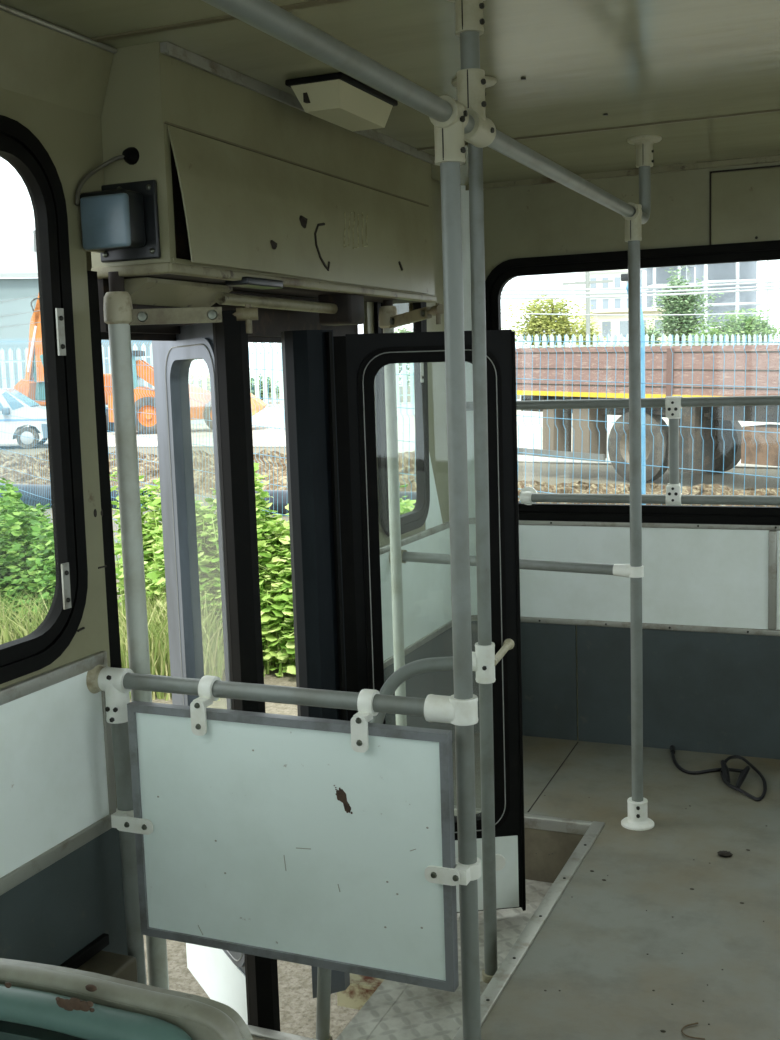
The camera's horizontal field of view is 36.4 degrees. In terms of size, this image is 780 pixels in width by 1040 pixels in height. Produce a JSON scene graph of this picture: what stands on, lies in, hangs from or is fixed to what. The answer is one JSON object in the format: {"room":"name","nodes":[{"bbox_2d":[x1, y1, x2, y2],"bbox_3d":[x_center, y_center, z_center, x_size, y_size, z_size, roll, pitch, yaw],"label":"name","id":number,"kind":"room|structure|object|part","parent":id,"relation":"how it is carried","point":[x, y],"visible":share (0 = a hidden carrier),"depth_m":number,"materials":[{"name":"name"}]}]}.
{"room":"transit interior","nodes":[
{"label":"transit interior","id":0,"kind":"room"},
{"bbox_2d":[0,3,127,965],"bbox_3d":[-1.403,0.405,0.589,0.132,2.180,4.284,1,8,23],"label":"wall","id":1,"kind":"structure","parent":0,"point":[61,882],"depth_m":2.35,"materials":[{"name":"beige paint"}]},
{"bbox_2d":[0,115,87,683],"bbox_3d":[-0.884,-0.157,1.748,0.049,1.024,1.329,1,8,23],"label":"window","id":2,"kind":"structure","parent":1,"relation":"in","point":[30,653],"depth_m":2.30,"materials":[{"name":"black rubber"}]},
{"bbox_3d":[-0.635,-0.363,2.286,0.005,0.090,0.020,1,8,23],"label":"keeper plate","id":3,"kind":"part","parent":2,"relation":"part of","materials":[{"name":"metal"}]},
{"bbox_3d":[-0.635,0.129,2.323,0.005,0.090,0.020,1,8,23],"label":"keeper plate","id":4,"kind":"part","parent":2,"relation":"part of","materials":[{"name":"metal"}]},
{"bbox_3d":[-1.406,0.732,0.579,0.007,0.345,4.180,1,8,23],"label":"panel","id":5,"kind":"part","parent":1,"relation":"part of","materials":[{"name":"white plastic"}]},
{"bbox_3d":[-1.389,1.137,0.642,0.006,0.475,4.205,1,8,23],"label":"panel","id":6,"kind":"part","parent":1,"relation":"part of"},
{"bbox_2d":[75,147,160,262],"bbox_3d":[-0.558,-0.637,2.371,0.151,0.226,0.112,1,8,23],"label":"speaker","id":7,"kind":"object","parent":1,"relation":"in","point":[121,220],"depth_m":2.36,"materials":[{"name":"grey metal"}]},
{"bbox_3d":[-0.534,-0.609,2.418,0.143,0.155,0.011,1,8,23],"label":"mounting plate","id":8,"kind":"part","parent":7,"relation":"part of","materials":[{"name":"grey metal"}]},
{"bbox_2d":[103,271,257,988],"bbox_3d":[-0.409,0.384,2.576,0.319,1.820,0.060,-2,7,-2],"label":"shaft","id":9,"kind":"object","parent":1,"relation":"attached to","point":[119,313],"visible":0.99,"depth_m":2.49,"materials":[{"name":"white paint"}]},
{"bbox_3d":[-0.449,-0.427,2.479,0.194,0.032,0.016,-3,7,-5],"label":"arm","id":10,"kind":"part","parent":9,"relation":"part of","materials":[{"name":"beige paint"}]},
{"bbox_2d":[152,310,279,1030],"bbox_3d":[-0.425,0.377,2.831,0.062,1.700,0.546,-6,8,-27],"label":"door","id":11,"kind":"structure","parent":9,"relation":"attached to","point":[247,984],"depth_m":2.68,"materials":[{"name":"metal"}]},
{"bbox_3d":[-0.438,0.384,2.849,0.030,1.682,0.504,-6,8,-27],"label":"frame","id":12,"kind":"part","parent":11,"relation":"part of","materials":[{"name":"metal"}]},
{"bbox_3d":[-0.434,1.124,2.942,0.003,0.182,0.463,-6,8,-27],"label":"kick plate","id":13,"kind":"part","parent":11,"relation":"part of","materials":[{"name":"white laminate"}]},
{"bbox_3d":[-0.315,-0.423,2.493,0.075,0.060,0.028,-3,7,-5],"label":"rod","id":14,"kind":"part","parent":9,"relation":"part of","materials":[{"name":"beige paint"}]},
{"bbox_2d":[86,665,477,725],"bbox_3d":[-0.227,0.360,2.289,0.835,0.117,0.064,1,8,23],"label":"rail","id":15,"kind":"object","parent":1,"relation":"attached to","point":[117,683],"visible":0.94,"depth_m":2.27,"materials":[{"name":"metal"}]},
{"bbox_2d":[111,675,480,991],"bbox_3d":[-0.207,0.583,2.295,0.792,0.544,0.079,1,8,23],"label":"partition panel","id":16,"kind":"object","parent":15,"relation":"hanging from","point":[311,841],"visible":0.98,"depth_m":2.26,"materials":[{"name":"laminate"}]},
{"bbox_2d":[86,251,412,314],"bbox_3d":[-0.250,-0.847,3.452,0.025,0.490,2.135,1,8,23],"label":"wall","id":17,"kind":"structure","parent":0,"point":[401,307],"depth_m":4.07,"materials":[{"name":"beige paint"}]},
{"bbox_2d":[98,277,357,342],"bbox_3d":[-0.341,-0.527,3.078,0.160,0.125,1.290,1,8,23],"label":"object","id":18,"kind":"structure","parent":17,"relation":"attached to","point":[145,293],"depth_m":2.72,"materials":[{"name":"beige paint"}]},
{"bbox_2d":[281,329,525,997],"bbox_3d":[0.001,0.340,3.255,0.745,1.700,0.280,-7,9,-36],"label":"door","id":19,"kind":"structure","parent":17,"relation":"in","point":[328,379],"depth_m":3.23,"materials":[{"name":"black metal"}]},
{"bbox_3d":[0.131,0.312,3.339,0.457,1.665,0.032,-3,7,-7],"label":"frame","id":20,"kind":"part","parent":19,"relation":"part of","materials":[{"name":"black metal"}]},
{"bbox_3d":[0.257,1.024,3.423,0.231,0.215,0.004,-3,7,-7],"label":"kick plate","id":21,"kind":"part","parent":19,"relation":"part of","materials":[{"name":"white metal"}]},
{"bbox_2d":[0,0,779,184],"bbox_3d":[0.114,-0.810,0.977,2.620,0.045,6.480,1,8,23],"label":"ceiling","id":22,"kind":"structure","parent":0,"point":[577,80],"depth_m":2.56,"materials":[{"name":"paint"}]},
{"bbox_2d":[91,42,436,303],"bbox_3d":[-0.229,-0.822,3.093,0.233,0.450,1.521,1,8,23],"label":"box","id":23,"kind":"object","parent":22,"relation":"attached to","point":[251,183],"visible":0.97,"depth_m":2.70,"materials":[{"name":"beige paint"}]},
{"bbox_2d":[215,277,364,325],"bbox_3d":[-0.238,-0.549,3.009,0.126,0.090,0.733,1,8,21],"label":"rod","id":24,"kind":"object","parent":23,"relation":"attached to","point":[333,309],"visible":0.8,"depth_m":3.10,"materials":[{"name":"beige paint"}]},
{"bbox_3d":[-0.263,-0.551,3.030,0.027,0.033,0.631,1,8,25],"label":"rod","id":25,"kind":"part","parent":24,"relation":"part of","materials":[{"name":"beige paint"}]},
{"bbox_2d":[379,300,443,725],"bbox_3d":[0.085,0.240,3.583,0.060,1.820,0.382,-5,8,-23],"label":"shaft","id":26,"kind":"object","parent":23,"relation":"attached to","point":[389,319],"visible":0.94,"depth_m":3.67,"materials":[{"name":"white paint"}]},
{"bbox_3d":[0.058,-0.596,3.491,0.016,0.049,0.256,-5,8,-25],"label":"arm","id":27,"kind":"part","parent":26,"relation":"part of","materials":[{"name":"beige paint"}]},
{"bbox_3d":[0.128,-0.582,3.342,0.028,0.060,0.076,-5,8,-25],"label":"rod","id":28,"kind":"part","parent":26,"relation":"part of","materials":[{"name":"beige paint"}]},
{"bbox_2d":[285,72,397,131],"bbox_3d":[-0.108,-0.983,2.806,0.142,0.065,0.330,1,8,23],"label":"ceiling lamp","id":29,"kind":"object","parent":22,"relation":"attached to","point":[339,99],"visible":1,"depth_m":2.72,"materials":[{"name":"beige plastic"}]},
{"bbox_2d":[202,0,661,223],"bbox_3d":[-0.251,-0.673,1.168,0.104,0.262,5.310,1,8,23],"label":"handrail","id":30,"kind":"object","parent":22,"relation":"attached to","point":[267,17],"visible":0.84,"depth_m":2.07,"materials":[{"name":"metal"}]},
{"bbox_2d":[0,402,779,467],"bbox_3d":[-13.334,-4.601,54.848,71.649,0.020,39.878,2,8,30],"label":"ground","id":31,"kind":"structure","parent":0,"point":[269,437],"depth_m":35.00,"materials":[{"name":"grey concrete"}]},
{"bbox_2d":[14,293,114,432],"bbox_3d":[-11.371,-6.364,43.530,3.981,6.246,2.888,1,8,23],"label":"excavator","id":32,"kind":"object","parent":31,"relation":"on","point":[35,328],"visible":0.27,"depth_m":43.00,"materials":[{"name":"orange metal"}]},
{"bbox_3d":[-12.954,-6.422,43.212,1.084,3.195,0.481,-6,8,-31],"label":"dipper arm","id":33,"kind":"part","parent":32,"relation":"part of"},
{"bbox_2d":[0,343,206,426],"bbox_3d":[-12.418,-5.316,47.340,13.318,3.280,0.310,-1,7,5],"label":"fence","id":34,"kind":"object","parent":31,"relation":"on","point":[11,364],"visible":0.14,"depth_m":47.20,"materials":[{"name":"white metal"}]},
{"bbox_3d":[-12.412,-5.477,47.456,13.318,1.970,0.040,-1,7,5],"label":"rail","id":35,"kind":"part","parent":34,"relation":"part of","materials":[{"name":"white metal"}]},
{"bbox_2d":[108,350,266,433],"bbox_3d":[-6.936,-4.456,40.892,5.232,2.835,2.400,-2,7,-3],"label":"wheel loader","id":36,"kind":"object","parent":31,"relation":"on","point":[148,400],"visible":0.34,"depth_m":39.93,"materials":[{"name":"metal"}]},
{"bbox_3d":[-6.795,-4.485,40.417,3.713,2.059,0.250,-2,7,-3],"label":"lift arm","id":37,"kind":"part","parent":36,"relation":"part of"},
{"bbox_3d":[-6.841,-4.590,41.259,3.713,2.059,0.250,-2,7,-3],"label":"lift arm","id":38,"kind":"part","parent":36,"relation":"part of"},
{"bbox_2d":[189,371,210,391],"bbox_3d":[-9.607,-6.826,62.300,3.053,2.344,3.032,5,10,42],"label":"tree","id":39,"kind":"object","parent":31,"relation":"on","point":[207,375],"visible":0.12,"depth_m":61.85,"materials":[{"name":"green plant"}]},
{"bbox_2d":[250,373,278,399],"bbox_3d":[-7.482,-7.610,69.330,3.311,1.998,3.351,-5,8,-23],"label":"tree","id":40,"kind":"object","parent":31,"relation":"on","point":[252,379],"visible":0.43,"depth_m":68.88,"materials":[{"name":"green plant"}]},
{"bbox_2d":[248,342,520,421],"bbox_3d":[-0.060,-5.966,49.292,12.419,3.280,0.310,-5,8,-23],"label":"fence","id":41,"kind":"object","parent":31,"relation":"on","point":[265,416],"visible":0.07,"depth_m":47.39,"materials":[{"name":"white metal"}]},
{"bbox_3d":[-0.119,-6.123,49.396,12.419,1.970,0.040,-5,8,-23],"label":"rail","id":42,"kind":"part","parent":41,"relation":"part of","materials":[{"name":"white metal"}]},
{"bbox_2d":[562,272,612,335],"bbox_3d":[10.052,-9.289,60.106,2.600,6.507,0.220,1,8,23],"label":"utility pole","id":43,"kind":"object","parent":31,"relation":"on","point":[587,282],"visible":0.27,"depth_m":59.82,"materials":[{"name":"grey"}]},
{"bbox_3d":[9.964,-11.977,59.766,2.600,0.120,0.100,1,8,23],"label":"cross arm","id":44,"kind":"part","parent":43,"relation":"part of","materials":[{"name":"grey metal"}]},
{"bbox_2d":[501,287,779,298],"bbox_3d":[12.523,-10.799,54.965,33.447,0.820,0.094,-2,7,0],"label":"overhead cable","id":45,"kind":"object","parent":43,"relation":"attached to","point":[778,288],"visible":0.52,"depth_m":54.97,"materials":[{"name":"grey plastic"}]},
{"bbox_2d":[501,284,779,294],"bbox_3d":[12.523,-10.931,54.968,33.443,0.761,0.094,-2,7,0],"label":"overhead cable","id":46,"kind":"object","parent":43,"relation":"attached to","point":[778,285],"visible":0.52,"depth_m":54.97,"materials":[{"name":"grey plastic"}]},
{"bbox_2d":[501,312,779,315],"bbox_3d":[12.518,-9.995,54.950,33.408,1.148,0.056,-2,7,0],"label":"overhead cable","id":47,"kind":"object","parent":43,"relation":"attached to","point":[501,312],"visible":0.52,"depth_m":54.98,"materials":[{"name":"grey plastic"}]},
{"bbox_2d":[502,280,779,290],"bbox_3d":[12.523,-11.117,54.968,33.443,0.761,0.094,-2,7,0],"label":"overhead cable","id":48,"kind":"object","parent":43,"relation":"attached to","point":[778,281],"visible":0.5,"depth_m":54.97,"materials":[{"name":"grey plastic"}]},
{"bbox_2d":[517,334,658,398],"bbox_3d":[9.664,-7.099,55.752,11.371,3.280,0.310,-9,10,-44],"label":"fence","id":49,"kind":"object","parent":31,"relation":"on","point":[536,338],"visible":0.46,"depth_m":54.61,"materials":[{"name":"grey paint"}]},
{"bbox_3d":[9.563,-7.252,55.829,11.371,1.970,0.040,-9,10,-44],"label":"rail","id":50,"kind":"part","parent":49,"relation":"part of","materials":[{"name":"grey paint"}]},
{"bbox_2d":[621,274,640,300],"bbox_3d":[6.153,-4.171,30.142,0.500,4.120,0.240,1,8,23],"label":"street lamp","id":51,"kind":"object","parent":31,"relation":"on","point":[624,277],"visible":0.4,"depth_m":29.84,"materials":[{"name":"grey metal"}]},
{"bbox_2d":[1,386,779,1039],"bbox_3d":[9.897,-6.162,61.757,110.000,0.100,138.000,1,8,23],"label":"ground","id":52,"kind":"structure","parent":0,"point":[297,1004],"depth_m":7.25,"materials":[{"name":"grey gravel"}]},
{"bbox_2d":[0,339,34,512],"bbox_3d":[-5.246,-1.086,14.994,0.024,2.535,4.649,-7,9,-33],"label":"fence panel","id":53,"kind":"object","parent":52,"relation":"on","point":[14,360],"visible":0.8,"depth_m":13.47,"materials":[{"name":"blue paint"}]},
{"bbox_2d":[0,295,40,328],"bbox_3d":[-3.756,-2.274,12.586,0.114,0.405,10.116,-7,9,-34],"label":"barbed wire","id":54,"kind":"object","parent":53,"relation":"attached to","point":[35,295],"visible":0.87,"depth_m":13.06,"materials":[{"name":"grey metal"}]},
{"bbox_2d":[0,388,47,447],"bbox_3d":[-11.617,-2.945,34.513,4.360,1.740,1.920,-3,7,-7],"label":"car","id":55,"kind":"object","parent":52,"relation":"on","point":[41,410],"visible":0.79,"depth_m":33.91,"materials":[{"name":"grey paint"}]},
{"bbox_2d":[2,408,9,414],"bbox_3d":[-10.922,-3.096,33.699,0.200,0.200,0.180,-3,7,-7],"label":"mirror","id":56,"kind":"object","parent":55,"relation":"attached to","point":[3,411],"depth_m":33.61,"materials":[{"name":"white mirror"}]},
{"bbox_2d":[0,582,53,644],"bbox_3d":[-2.537,0.727,7.869,1.439,0.550,0.984,0,7,12],"label":"grass patch","id":57,"kind":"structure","parent":52,"relation":"on","point":[18,630],"depth_m":7.76,"materials":[{"name":"green plant"}]},
{"bbox_2d":[0,477,55,636],"bbox_3d":[-3.106,0.258,9.640,1.322,1.144,4.140,-4,8,-20],"label":"bush","id":58,"kind":"object","parent":52,"relation":"on","point":[27,552],"visible":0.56,"depth_m":8.89,"materials":[{"name":"green plant"}]},
{"bbox_2d":[0,230,151,387],"bbox_3d":[-21.034,-11.527,70.278,16.185,10.405,14.400,-4,7,-14],"label":"warehouse","id":59,"kind":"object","parent":52,"relation":"on","point":[18,257],"visible":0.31,"depth_m":63.66,"materials":[{"name":"grey"}]},
{"bbox_2d":[33,230,35,251],"bbox_3d":[-19.285,-15.551,68.135,2.200,2.000,1.500,-4,7,-14],"label":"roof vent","id":60,"kind":"object","parent":59,"relation":"attached to","point":[34,236],"depth_m":67.12,"materials":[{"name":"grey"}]},
{"bbox_2d":[0,484,151,508],"bbox_3d":[-5.603,-0.380,18.259,4.608,0.338,0.338,2,8,27],"label":"drain pipe","id":61,"kind":"object","parent":52,"relation":"on","point":[40,488],"visible":0.24,"depth_m":17.96,"materials":[{"name":"black plastic"}]},
{"bbox_2d":[21,338,276,557],"bbox_3d":[-2.400,-0.575,10.855,4.644,2.375,2.900,1,8,23],"label":"fence panel","id":62,"kind":"object","parent":52,"relation":"on","point":[146,365],"visible":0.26,"depth_m":10.44,"materials":[{"name":"blue paint"}]},
{"bbox_2d":[117,570,260,700],"bbox_3d":[-1.420,0.697,7.540,1.227,0.620,1.772,-4,7,-13],"label":"grass patch","id":63,"kind":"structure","parent":52,"relation":"on","point":[158,636],"depth_m":7.12,"materials":[{"name":"green plant"}]},
{"bbox_2d":[0,449,415,494],"bbox_3d":[-3.913,-1.001,21.725,11.462,0.606,4.160,1,8,23],"label":"gravel","id":64,"kind":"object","parent":52,"relation":"on","point":[407,465],"visible":0.28,"depth_m":20.74,"materials":[{"name":"beige gravel"}]},
{"bbox_2d":[110,459,415,677],"bbox_3d":[-1.062,0.260,8.062,3.600,1.407,1.290,3,9,36],"label":"bush","id":65,"kind":"object","parent":52,"relation":"on","point":[273,538],"visible":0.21,"depth_m":7.79,"materials":[{"name":"green plant"}]},
{"bbox_2d":[255,490,416,514],"bbox_3d":[-0.887,-0.222,15.791,3.047,0.338,0.362,1,8,23],"label":"drain pipe","id":66,"kind":"object","parent":52,"relation":"on","point":[285,492],"visible":0.02,"depth_m":15.88,"materials":[{"name":"black plastic"}]},
{"bbox_2d":[394,325,412,375],"bbox_3d":[0.290,-9.357,70.162,3.579,4.752,3.176,2,8,25],"label":"tree","id":67,"kind":"object","parent":52,"relation":"on","point":[398,329],"visible":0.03,"depth_m":69.81,"materials":[{"name":"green plant"}]},
{"bbox_2d":[399,372,409,390],"bbox_3d":[2.103,-10.600,90.419,4.778,2.022,4.494,1,8,23],"label":"tree","id":68,"kind":"object","parent":52,"relation":"on","point":[400,377],"visible":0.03,"depth_m":90.19,"materials":[{"name":"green plant"}]},
{"bbox_2d":[270,335,652,519],"bbox_3d":[0.265,-0.121,7.375,0.024,2.175,3.366,-8,9,-40],"label":"fence panel","id":69,"kind":"object","parent":52,"relation":"on","point":[643,341],"visible":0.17,"depth_m":6.50,"materials":[{"name":"blue paint"}]},
{"bbox_2d":[501,291,611,347],"bbox_3d":[12.049,-13.308,87.853,9.321,7.391,7.007,1,8,23],"label":"tree","id":70,"kind":"object","parent":52,"relation":"on","point":[539,325],"visible":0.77,"depth_m":86.92,"materials":[{"name":"green plant"}]},
{"bbox_2d":[569,312,605,346],"bbox_3d":[15.664,-13.620,94.974,3.809,5.991,3.286,1,8,23],"label":"tree","id":71,"kind":"object","parent":52,"relation":"on","point":[592,329],"visible":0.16,"depth_m":94.50,"materials":[{"name":"green plant"}]},
{"bbox_2d":[581,307,667,346],"bbox_3d":[24.589,-18.183,123.557,7.884,7.300,8.700,-2,7,0],"label":"apartment building","id":72,"kind":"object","parent":52,"relation":"on","point":[618,325],"visible":0.23,"depth_m":119.63,"materials":[{"name":"beige"}]},
{"bbox_2d":[626,284,645,504],"bbox_3d":[1.295,-0.078,6.223,0.092,2.311,0.067,1,8,23],"label":"fence post","id":73,"kind":"object","parent":52,"relation":"on","point":[643,440],"visible":0.2,"depth_m":6.14,"materials":[{"name":"metal"}]},
{"bbox_2d":[515,345,779,481],"bbox_3d":[6.417,-1.751,17.182,2.450,2.700,11.100,-8,11,-39],"label":"flatbed trailer","id":74,"kind":"object","parent":52,"relation":"on","point":[619,364],"visible":0.71,"depth_m":18.42,"materials":[{"name":"brown wood"}]},
{"bbox_3d":[6.247,-1.637,17.448,2.100,0.320,10.300,-8,11,-39],"label":"chassis frame","id":75,"kind":"part","parent":74,"relation":"part of","materials":[{"name":"grey metal"}]},
{"bbox_3d":[5.862,-1.037,16.749,0.700,0.530,1.600,-8,11,-39],"label":"fuel tank","id":76,"kind":"part","parent":74,"relation":"part of","materials":[{"name":"brown metal"}]},
{"bbox_2d":[518,480,779,506],"bbox_3d":[3.296,-0.296,15.725,5.665,0.273,4.702,3,9,32],"label":"rubble heap","id":77,"kind":"object","parent":52,"relation":"on","point":[577,487],"visible":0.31,"depth_m":16.35,"materials":[{"name":"beige gravel"}]},
{"bbox_2d":[644,317,668,345],"bbox_3d":[21.115,-13.685,96.050,3.055,5.499,2.844,1,8,23],"label":"tree","id":78,"kind":"object","parent":52,"relation":"on","point":[650,332],"visible":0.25,"depth_m":95.52,"materials":[{"name":"green plant"}]},
{"bbox_2d":[644,267,723,345],"bbox_3d":[24.673,-16.457,99.776,6.763,9.832,5.392,1,8,23],"label":"tree","id":79,"kind":"object","parent":52,"relation":"on","point":[678,304],"visible":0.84,"depth_m":98.91,"materials":[{"name":"green plant"}]},
{"bbox_2d":[667,327,713,345],"bbox_3d":[26.783,-14.876,105.981,4.234,5.006,4.117,1,8,23],"label":"tree","id":80,"kind":"object","parent":52,"relation":"on","point":[696,327],"visible":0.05,"depth_m":105.47,"materials":[{"name":"green plant"}]},
{"bbox_2d":[651,335,779,505],"bbox_3d":[2.484,0.189,4.904,0.024,2.035,3.311,-9,10,-42],"label":"fence panel","id":81,"kind":"object","parent":52,"relation":"on","point":[672,341],"visible":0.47,"depth_m":5.75,"materials":[{"name":"blue paint"}]},
{"bbox_2d":[659,334,779,345],"bbox_3d":[24.197,-9.582,71.647,10.323,3.280,30.483,1,8,23],"label":"fence","id":82,"kind":"object","parent":52,"relation":"on","point":[663,337],"visible":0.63,"depth_m":64.50,"materials":[{"name":"grey paint"}]},
{"bbox_3d":[24.091,-9.734,71.718,0.040,1.970,31.998,4,10,41],"label":"rail","id":83,"kind":"part","parent":82,"relation":"part of","materials":[{"name":"grey paint"}]},
{"bbox_2d":[674,308,779,345],"bbox_3d":[28.063,-13.809,93.677,11.014,5.891,8.244,1,8,23],"label":"tree","id":84,"kind":"object","parent":52,"relation":"on","point":[751,326],"visible":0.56,"depth_m":92.94,"materials":[{"name":"green plant"}]},
{"bbox_2d":[363,179,454,741],"bbox_3d":[0.100,-0.136,4.118,0.028,2.090,0.830,1,8,23],"label":"wall","id":85,"kind":"structure","parent":0,"point":[427,603],"depth_m":4.21,"materials":[{"name":"beige paint"}]},
{"bbox_2d":[374,302,429,536],"bbox_3d":[0.041,-0.462,3.927,0.048,1.014,0.424,1,8,23],"label":"window","id":86,"kind":"structure","parent":85,"relation":"in","point":[415,519],"depth_m":4.05,"materials":[{"name":"clear glass"}]},
{"bbox_3d":[0.109,-0.515,4.044,0.005,0.090,0.020,1,8,23],"label":"keeper plate","id":87,"kind":"part","parent":86,"relation":"part of","materials":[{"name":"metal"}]},
{"bbox_3d":[0.079,-0.290,4.050,0.006,1.445,0.730,1,8,23],"label":"panel","id":88,"kind":"part","parent":85,"relation":"part of","materials":[{"name":"white laminate"}]},
{"bbox_3d":[0.110,0.652,4.169,0.006,0.455,0.730,1,8,23],"label":"panel","id":89,"kind":"part","parent":85,"relation":"part of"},
{"bbox_2d":[246,805,604,1039],"bbox_3d":[0.040,1.267,3.175,0.774,0.528,1.396,1,8,23],"label":"step","id":90,"kind":"structure","parent":85,"relation":"attached to","point":[388,1010],"depth_m":3.09,"materials":[{"name":"metal"}]},
{"bbox_3d":[0.199,1.216,3.110,0.405,0.004,1.360,1,8,23],"label":"step plate","id":91,"kind":"part","parent":90,"relation":"part of","materials":[{"name":"grey metal"}]},
{"bbox_2d":[452,76,497,983],"bbox_3d":[0.238,0.097,2.919,0.114,2.263,0.162,1,8,23],"label":"pole","id":92,"kind":"object","parent":90,"relation":"on","point":[484,648],"visible":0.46,"depth_m":2.92,"materials":[{"name":"metal"}]},
{"bbox_2d":[313,639,513,1039],"bbox_3d":[0.144,0.818,3.068,0.764,0.980,0.242,-8,10,-41],"label":"grab rail","id":93,"kind":"object","parent":92,"relation":"attached to","point":[403,673],"visible":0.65,"depth_m":2.99,"materials":[{"name":"metal"}]},
{"bbox_2d":[389,550,643,577],"bbox_3d":[0.381,0.131,3.705,0.836,0.068,0.068,2,8,28],"label":"rail","id":94,"kind":"object","parent":85,"relation":"attached to","point":[622,570],"visible":0.71,"depth_m":3.62,"materials":[{"name":"metal"}]},
{"bbox_2d":[252,733,779,1039],"bbox_3d":[0.182,1.263,1.239,2.620,0.032,6.480,1,8,23],"label":"floor","id":95,"kind":"structure","parent":0,"point":[593,946],"depth_m":3.04,"materials":[{"name":"grey"}]},
{"bbox_2d":[60,933,137,982],"bbox_3d":[-0.644,1.020,2.265,0.098,0.250,0.475,1,8,23],"label":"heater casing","id":96,"kind":"object","parent":95,"relation":"on","point":[91,958],"visible":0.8,"depth_m":2.41,"materials":[{"name":"brown metal"}]},
{"bbox_3d":[-0.686,0.908,2.267,0.015,0.024,0.475,1,8,23],"label":"casing trim","id":97,"kind":"part","parent":96,"relation":"part of","materials":[{"name":"black rubber"}]},
{"bbox_3d":[-0.647,1.034,2.258,0.098,0.225,0.455,1,8,23],"label":"casing","id":98,"kind":"part","parent":96,"relation":"part of","materials":[{"name":"beige metal"}]},
{"bbox_2d":[0,958,252,1039],"bbox_3d":[-0.256,0.811,1.301,0.499,0.883,0.451,1,8,23],"label":"passenger seat","id":99,"kind":"object","parent":95,"relation":"on","point":[39,1001],"visible":1,"depth_m":1.02,"materials":[{"name":"paint"}]},
{"bbox_2d":[111,722,146,984],"bbox_3d":[-0.543,0.724,2.474,0.043,0.780,0.034,1,8,23],"label":"post","id":100,"kind":"object","parent":95,"relation":"on","point":[120,732],"visible":0.49,"depth_m":2.46,"materials":[{"name":"metal"}]},
{"bbox_2d":[429,95,480,1039],"bbox_3d":[0.129,0.207,2.116,0.099,1.852,0.099,1,8,23],"label":"pole","id":101,"kind":"object","parent":95,"relation":"on","point":[450,149],"visible":0.8,"depth_m":2.08,"materials":[{"name":"metal"}]},
{"bbox_2d":[621,202,653,830],"bbox_3d":[0.727,0.013,3.503,0.099,1.850,0.099,1,8,23],"label":"pole","id":102,"kind":"object","parent":95,"relation":"on","point":[637,819],"visible":0.88,"depth_m":3.49,"materials":[{"name":"metal"}]},
{"bbox_2d":[536,795,766,1031],"bbox_3d":[0.619,0.988,3.185,0.757,0.004,1.320,1,8,23],"label":"debris","id":103,"kind":"object","parent":95,"relation":"on","point":[544,795],"depth_m":3.07,"materials":[{"name":"brown"}]},
{"bbox_2d":[681,1022,704,1039],"bbox_3d":[0.633,1.074,2.489,0.043,0.003,0.064,-2,7,1],"label":"scrap","id":104,"kind":"object","parent":95,"relation":"on","point":[697,1022],"visible":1,"depth_m":2.48,"materials":[{"name":"brown"}]},
{"bbox_2d":[670,745,766,800],"bbox_3d":[1.121,0.844,4.069,0.218,0.036,0.578,-6,8,-29],"label":"strap","id":105,"kind":"object","parent":95,"relation":"on","point":[724,770],"visible":1,"depth_m":4.00,"materials":[{"name":"black"}]},
{"bbox_2d":[717,850,732,856],"bbox_3d":[0.952,0.949,3.368,0.041,0.016,0.031,5,10,43],"label":"clod","id":106,"kind":"object","parent":95,"relation":"on","point":[723,853],"visible":1,"depth_m":3.36,"materials":[{"name":"black"}]},
{"bbox_2d":[461,155,779,758],"bbox_3d":[1.372,-0.161,3.990,2.620,2.090,0.170,1,8,23],"label":"wall","id":107,"kind":"structure","parent":0,"point":[711,592],"depth_m":4.24,"materials":[{"name":"beige paint"}]},
{"bbox_3d":[0.274,-0.608,4.379,0.167,1.230,0.035,-5,8,-22],"label":"corner panel","id":108,"kind":"part","parent":107,"relation":"part of","materials":[{"name":"grey metal"}]},
{"bbox_3d":[0.301,0.188,4.476,0.161,0.375,0.033,-5,8,-22],"label":"corner panel","id":109,"kind":"part","parent":107,"relation":"part of","materials":[{"name":"white laminate"}]},
{"bbox_3d":[0.314,0.600,4.528,0.161,0.455,0.033,-5,8,-22],"label":"corner panel","id":110,"kind":"part","parent":107,"relation":"part of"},
{"bbox_3d":[0.545,0.598,4.482,0.324,0.455,0.007,1,8,23],"label":"panel","id":111,"kind":"part","parent":107,"relation":"part of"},
{"bbox_2d":[466,240,779,525],"bbox_3d":[1.390,-0.448,3.916,2.420,0.957,0.141,1,8,23],"label":"window","id":112,"kind":"structure","parent":107,"relation":"in","point":[505,271],"depth_m":4.15,"materials":[{"name":"black rubber"}]},
{"bbox_3d":[1.387,-0.224,3.921,2.420,0.389,0.089,1,8,23],"label":"window guard rail","id":113,"kind":"part","parent":112,"relation":"part of","materials":[{"name":"grey metal"}]},
{"bbox_3d":[1.470,0.211,4.035,2.360,0.365,0.008,1,8,23],"label":"panel","id":114,"kind":"part","parent":107,"relation":"part of","materials":[{"name":"white plastic"}]},
{"bbox_3d":[1.635,0.621,4.022,2.030,0.455,0.007,1,8,23],"label":"panel","id":115,"kind":"part","parent":107,"relation":"part of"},
{"label":"outside","id":116,"kind":"structure","parent":0,"visible":0},
{"bbox_2d":[686,260,771,345],"bbox_3d":[55.476,-35.272,194.883,10.695,21.875,12.300,-2,7,0],"label":"apartment building","id":117,"kind":"structure","parent":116,"point":[737,272],"depth_m":194.98,"materials":[{"name":"concrete"}]},
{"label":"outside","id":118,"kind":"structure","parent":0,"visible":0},
{"bbox_2d":[640,266,694,345],"bbox_3d":[51.121,-36.346,215.110,9.278,19.856,12.300,-2,7,0],"label":"apartment building","id":119,"kind":"structure","parent":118,"point":[655,277],"depth_m":214.83,"materials":[{"name":"concrete"}]},
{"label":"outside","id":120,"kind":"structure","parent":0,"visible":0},
{"bbox_2d":[572,269,627,344],"bbox_3d":[27.994,-25.316,154.207,6.872,13.543,10.700,-2,7,0],"label":"apartment building","id":121,"kind":"structure","parent":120,"point":[615,275],"depth_m":149.21,"materials":[{"name":"grey"}]}
]}

